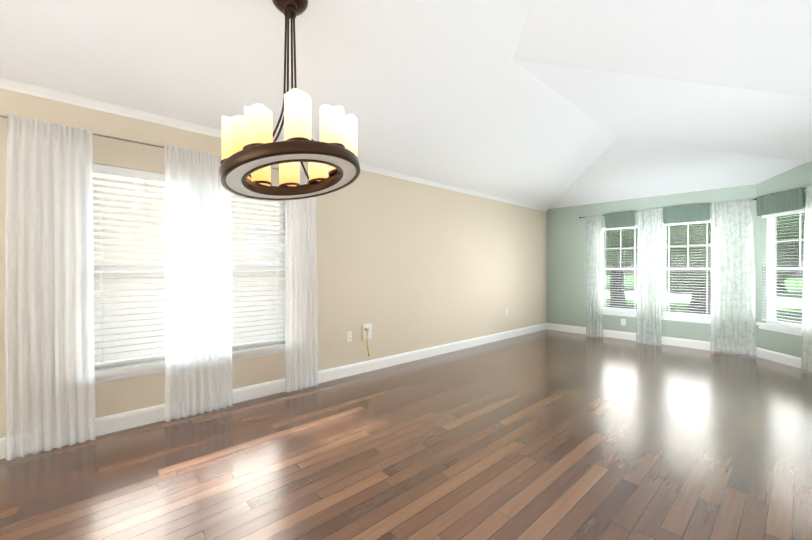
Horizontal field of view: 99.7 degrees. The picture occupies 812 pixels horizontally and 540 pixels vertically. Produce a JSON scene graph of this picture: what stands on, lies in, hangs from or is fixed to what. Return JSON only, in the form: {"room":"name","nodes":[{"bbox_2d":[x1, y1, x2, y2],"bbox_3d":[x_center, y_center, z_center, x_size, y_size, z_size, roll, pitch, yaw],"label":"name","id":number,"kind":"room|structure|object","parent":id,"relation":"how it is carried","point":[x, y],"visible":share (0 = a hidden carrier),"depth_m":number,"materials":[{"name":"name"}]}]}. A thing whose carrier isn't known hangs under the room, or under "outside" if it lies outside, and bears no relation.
{"room":"empty living room","nodes":[
{"label":"empty living room","id":0,"kind":"room"},
{"bbox_2d":[0,88,545,437],"bbox_3d":[-0.952,-0.084,3.842,10.000,2.620,0.200,0,0,-41],"label":"wall","id":1,"kind":"structure","parent":0,"point":[404,266],"depth_m":4.28,"materials":[{"name":"beige paint"}]},
{"bbox_2d":[0,115,278,169],"bbox_3d":[-1.793,-0.974,2.909,2.558,0.055,0.101,0,0,-41],"label":"curtain rod","id":2,"kind":"object","parent":1,"relation":"attached to","point":[2,116],"visible":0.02,"depth_m":2.58,"materials":[{"name":"silver metal"}]},
{"bbox_2d":[5,114,94,459],"bbox_3d":[-2.385,0.108,2.311,0.426,2.204,0.050,0,0,-41],"label":"curtain","id":3,"kind":"object","parent":2,"relation":"hanging from","point":[58,165],"visible":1,"depth_m":2.29,"materials":[{"name":"white fabric"}]},
{"bbox_2d":[164,145,232,421],"bbox_3d":[-1.731,0.106,2.879,0.491,2.204,0.050,0,0,-41],"label":"curtain","id":4,"kind":"object","parent":2,"relation":"hanging from","point":[201,359],"visible":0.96,"depth_m":2.87,"materials":[{"name":"white fabric"}]},
{"bbox_2d":[285,171,317,393],"bbox_3d":[-1.050,0.105,3.472,0.366,2.204,0.049,0,0,-41],"label":"curtain","id":5,"kind":"object","parent":2,"relation":"hanging from","point":[301,271],"visible":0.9,"depth_m":3.46,"materials":[{"name":"white fabric"}]},
{"bbox_2d":[83,171,288,382],"bbox_3d":[-1.812,0.020,3.025,1.600,1.625,0.164,0,0,-41],"label":"window","id":6,"kind":"structure","parent":1,"relation":"in","point":[104,373],"depth_m":2.80,"materials":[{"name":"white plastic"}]},
{"bbox_2d":[84,163,200,366],"bbox_3d":[-2.088,-0.036,2.761,0.754,1.505,0.058,0,0,-41],"label":"window blind","id":7,"kind":"object","parent":6,"relation":"attached to","point":[101,262],"visible":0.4,"depth_m":2.68,"materials":[{"name":"white plastic"}]},
{"bbox_2d":[205,184,284,347],"bbox_3d":[-1.511,-0.037,3.262,0.754,1.505,0.058,0,0,-41],"label":"window blind","id":8,"kind":"object","parent":6,"relation":"attached to","point":[254,333],"visible":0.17,"depth_m":3.32,"materials":[{"name":"white plastic"}]},
{"bbox_2d":[0,323,546,458],"bbox_3d":[-0.881,1.161,3.764,10.000,0.130,0.016,0,0,-41],"label":"baseboard","id":9,"kind":"structure","parent":1,"relation":"attached to","point":[125,420],"depth_m":3.72,"materials":[{"name":"white wood"}]},
{"bbox_2d":[0,77,547,211],"bbox_3d":[-0.873,-1.218,3.748,10.000,0.058,0.042,0,0,-41],"label":"crown molding","id":10,"kind":"structure","parent":1,"relation":"attached to","point":[32,90],"depth_m":2.73,"materials":[{"name":"white wood"}]},
{"bbox_2d":[346,331,351,341],"bbox_3d":[-0.657,0.770,3.963,0.072,0.115,0.008,0,0,-41],"label":"electrical outlet","id":11,"kind":"object","parent":1,"relation":"attached to","point":[348,336],"visible":1,"depth_m":3.96,"materials":[{"name":"white plastic"}]},
{"bbox_2d":[362,323,371,355],"bbox_3d":[-0.440,0.839,4.095,0.130,0.378,0.093,0,0,-41],"label":"cable wall plate","id":12,"kind":"object","parent":1,"relation":"attached to","point":[366,332],"visible":1,"depth_m":4.09,"materials":[{"name":"white plastic"}]},
{"bbox_2d":[0,329,811,539],"bbox_3d":[0.436,1.290,2.402,10.700,0.120,4.300,0,0,-41],"label":"floor","id":13,"kind":"structure","parent":0,"point":[546,434],"depth_m":2.22,"materials":[{"name":"brown wood"}]},
{"bbox_2d":[0,0,811,208],"bbox_3d":[0.454,-1.720,2.410,10.450,1.138,4.000,0,0,-41],"label":"ceiling","id":14,"kind":"structure","parent":0,"point":[550,104],"depth_m":2.61,"materials":[{"name":"white paint"}]},
{"bbox_2d":[219,0,359,200],"bbox_3d":[-0.653,-1.028,1.994,0.772,1.158,0.768,0,0,-41],"label":"chandelier","id":15,"kind":"object","parent":14,"relation":"hanging from","point":[253,152],"visible":1,"depth_m":1.78,"materials":[{"name":"brown metal"}]},
{"bbox_2d":[546,184,756,346],"bbox_3d":[3.996,-0.091,6.015,0.320,2.620,3.028,0,0,-41],"label":"wall","id":16,"kind":"structure","parent":0,"point":[566,260],"depth_m":5.91,"materials":[{"name":"green paint"}]},
{"bbox_2d":[596,228,641,317],"bbox_3d":[3.823,0.017,6.119,0.187,1.595,0.724,0,0,-41],"label":"window","id":17,"kind":"structure","parent":16,"relation":"in","point":[621,312],"depth_m":6.15,"materials":[{"name":"white plastic"}]},
{"bbox_2d":[600,225,640,310],"bbox_3d":[3.811,-0.040,6.108,0.082,1.475,0.638,0,0,-41],"label":"window blind","id":18,"kind":"object","parent":17,"relation":"attached to","point":[634,261],"visible":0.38,"depth_m":6.05,"materials":[{"name":"white plastic"}]},
{"bbox_2d":[621,319,625,325],"bbox_3d":[3.831,0.919,6.042,0.010,0.115,0.072,0,0,-41],"label":"electrical outlet","id":19,"kind":"object","parent":16,"relation":"attached to","point":[623,321],"visible":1,"depth_m":6.04,"materials":[{"name":"white plastic"}]},
{"bbox_2d":[547,323,755,355],"bbox_3d":[3.919,1.155,5.943,0.136,0.130,3.025,0,0,-41],"label":"baseboard","id":20,"kind":"structure","parent":16,"relation":"attached to","point":[689,343],"depth_m":5.73,"materials":[{"name":"white wood"}]},
{"bbox_2d":[579,199,754,217],"bbox_3d":[4.120,-0.982,5.660,0.188,0.055,2.368,0,0,-41],"label":"curtain rod","id":21,"kind":"object","parent":16,"relation":"attached to","point":[710,204],"visible":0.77,"depth_m":5.02,"materials":[{"name":"grey"}]},
{"bbox_2d":[585,215,602,335],"bbox_3d":[3.450,0.097,6.280,0.060,2.204,0.308,0,0,-41],"label":"curtain","id":22,"kind":"object","parent":21,"relation":"hanging from","point":[594,299],"visible":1,"depth_m":6.29,"materials":[{"name":"white fabric"}]},
{"bbox_2d":[604,210,634,227],"bbox_3d":[3.731,-0.879,5.993,0.042,0.267,0.477,0,0,-41],"label":"curtain valance","id":23,"kind":"object","parent":21,"relation":"hanging from","point":[620,219],"visible":1,"depth_m":5.99,"materials":[{"name":"green fabric"}]},
{"bbox_2d":[636,208,662,343],"bbox_3d":[4.022,0.098,5.676,0.054,2.204,0.364,0,0,-41],"label":"curtain","id":24,"kind":"object","parent":21,"relation":"hanging from","point":[651,212],"visible":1,"depth_m":5.66,"materials":[{"name":"white fabric"}]},
{"bbox_2d":[663,202,709,223],"bbox_3d":[4.350,-0.877,5.335,0.044,0.267,0.573,0,0,-41],"label":"curtain valance","id":25,"kind":"object","parent":21,"relation":"hanging from","point":[688,213],"visible":1,"depth_m":5.32,"materials":[{"name":"green fabric"}]},
{"bbox_2d":[710,199,755,355],"bbox_3d":[4.709,0.101,4.941,0.060,2.204,0.471,0,0,-41],"label":"curtain","id":26,"kind":"object","parent":21,"relation":"hanging from","point":[727,267],"visible":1,"depth_m":4.94,"materials":[{"name":"white fabric"}]},
{"bbox_2d":[658,223,717,323],"bbox_3d":[4.467,0.019,5.434,0.188,1.595,0.734,0,0,-41],"label":"window","id":27,"kind":"structure","parent":16,"relation":"in","point":[688,318],"depth_m":5.47,"materials":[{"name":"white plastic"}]},
{"bbox_2d":[662,219,714,315],"bbox_3d":[4.456,-0.038,5.423,0.083,1.475,0.648,0,0,-41],"label":"window blind","id":28,"kind":"object","parent":27,"relation":"attached to","point":[669,263],"visible":0.75,"depth_m":5.42,"materials":[{"name":"white plastic"}]},
{"bbox_2d":[756,162,811,359],"bbox_3d":[5.020,-0.126,4.289,0.200,2.700,1.103,0,0,4],"label":"wall","id":29,"kind":"structure","parent":0,"point":[775,341],"depth_m":4.65,"materials":[{"name":"green paint"}]},
{"bbox_2d":[756,347,811,371],"bbox_3d":[4.913,1.159,4.302,0.016,0.130,1.107,0,0,4],"label":"baseboard","id":30,"kind":"structure","parent":29,"relation":"attached to","point":[789,360],"depth_m":4.50,"materials":[{"name":"white wood"}]},
{"bbox_2d":[756,212,811,336],"bbox_3d":[4.970,0.022,4.360,0.160,1.595,0.900,0,0,4],"label":"bay window","id":31,"kind":"structure","parent":29,"relation":"in","point":[783,328],"depth_m":4.62,"materials":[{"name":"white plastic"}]},
{"bbox_2d":[762,206,811,326],"bbox_3d":[4.954,-0.035,4.361,0.057,1.475,0.818,0,0,4],"label":"window blind","id":32,"kind":"object","parent":31,"relation":"attached to","point":[802,210],"visible":0.98,"depth_m":4.49,"materials":[{"name":"white plastic"}]},
{"label":"outside","id":33,"kind":"structure","parent":0,"visible":0},
{"bbox_2d":[604,276,811,324],"bbox_3d":[20.247,1.523,22.140,120.000,0.056,120.000,0,0,-41],"label":"ground","id":34,"kind":"structure","parent":33,"point":[792,286],"depth_m":17.87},
{"bbox_2d":[92,265,278,361],"bbox_3d":[-1.728,0.691,5.515,17.171,1.760,0.150,0,0,-41],"label":"fence","id":35,"kind":"object","parent":34,"relation":"on","point":[164,300],"depth_m":4.24,"materials":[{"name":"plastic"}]},
{"bbox_2d":[93,173,278,358],"bbox_3d":[-5.987,-2.084,8.867,17.900,7.290,8.500,0,0,-41],"label":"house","id":36,"kind":"structure","parent":34,"relation":"on","point":[131,198],"depth_m":5.43,"materials":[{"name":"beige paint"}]},
{"bbox_2d":[604,225,794,308],"bbox_3d":[8.267,-1.789,13.022,8.967,6.848,8.681,0,0,-41],"label":"tree","id":37,"kind":"object","parent":34,"relation":"on","point":[612,256],"depth_m":9.73,"materials":[{"name":"green plant"}]},
{"bbox_2d":[687,212,811,313],"bbox_3d":[9.617,-1.863,10.476,7.745,7.030,9.140,0,0,-41],"label":"tree","id":38,"kind":"object","parent":34,"relation":"on","point":[790,249],"depth_m":8.49,"materials":[{"name":"green plant"}]},
{"bbox_2d":[777,282,788,292],"bbox_3d":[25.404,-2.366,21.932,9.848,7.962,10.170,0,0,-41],"label":"car","id":39,"kind":"object","parent":34,"relation":"on","point":[786,290],"depth_m":22.70,"materials":[{"name":"white metal"}]},
{"bbox_3d":[4.832,-0.978,4.250,0.761,0.055,0.760,0,0,-41],"label":"curtain rod","id":40,"kind":"object","parent":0,"visible":0},
{"bbox_2d":[756,187,802,215],"bbox_3d":[4.825,-0.875,4.446,0.029,0.267,0.585,0,0,4],"label":"curtain valance","id":41,"kind":"object","parent":40,"relation":"hanging from","point":[783,201],"visible":1,"depth_m":4.42,"materials":[{"name":"green fabric"}]},
{"bbox_2d":[801,186,811,370],"bbox_3d":[4.781,0.103,3.961,0.050,2.204,0.356,0,0,4],"label":"curtain","id":42,"kind":"object","parent":40,"relation":"hanging from","point":[804,366],"visible":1,"depth_m":4.09,"materials":[{"name":"white fabric"}]}
]}

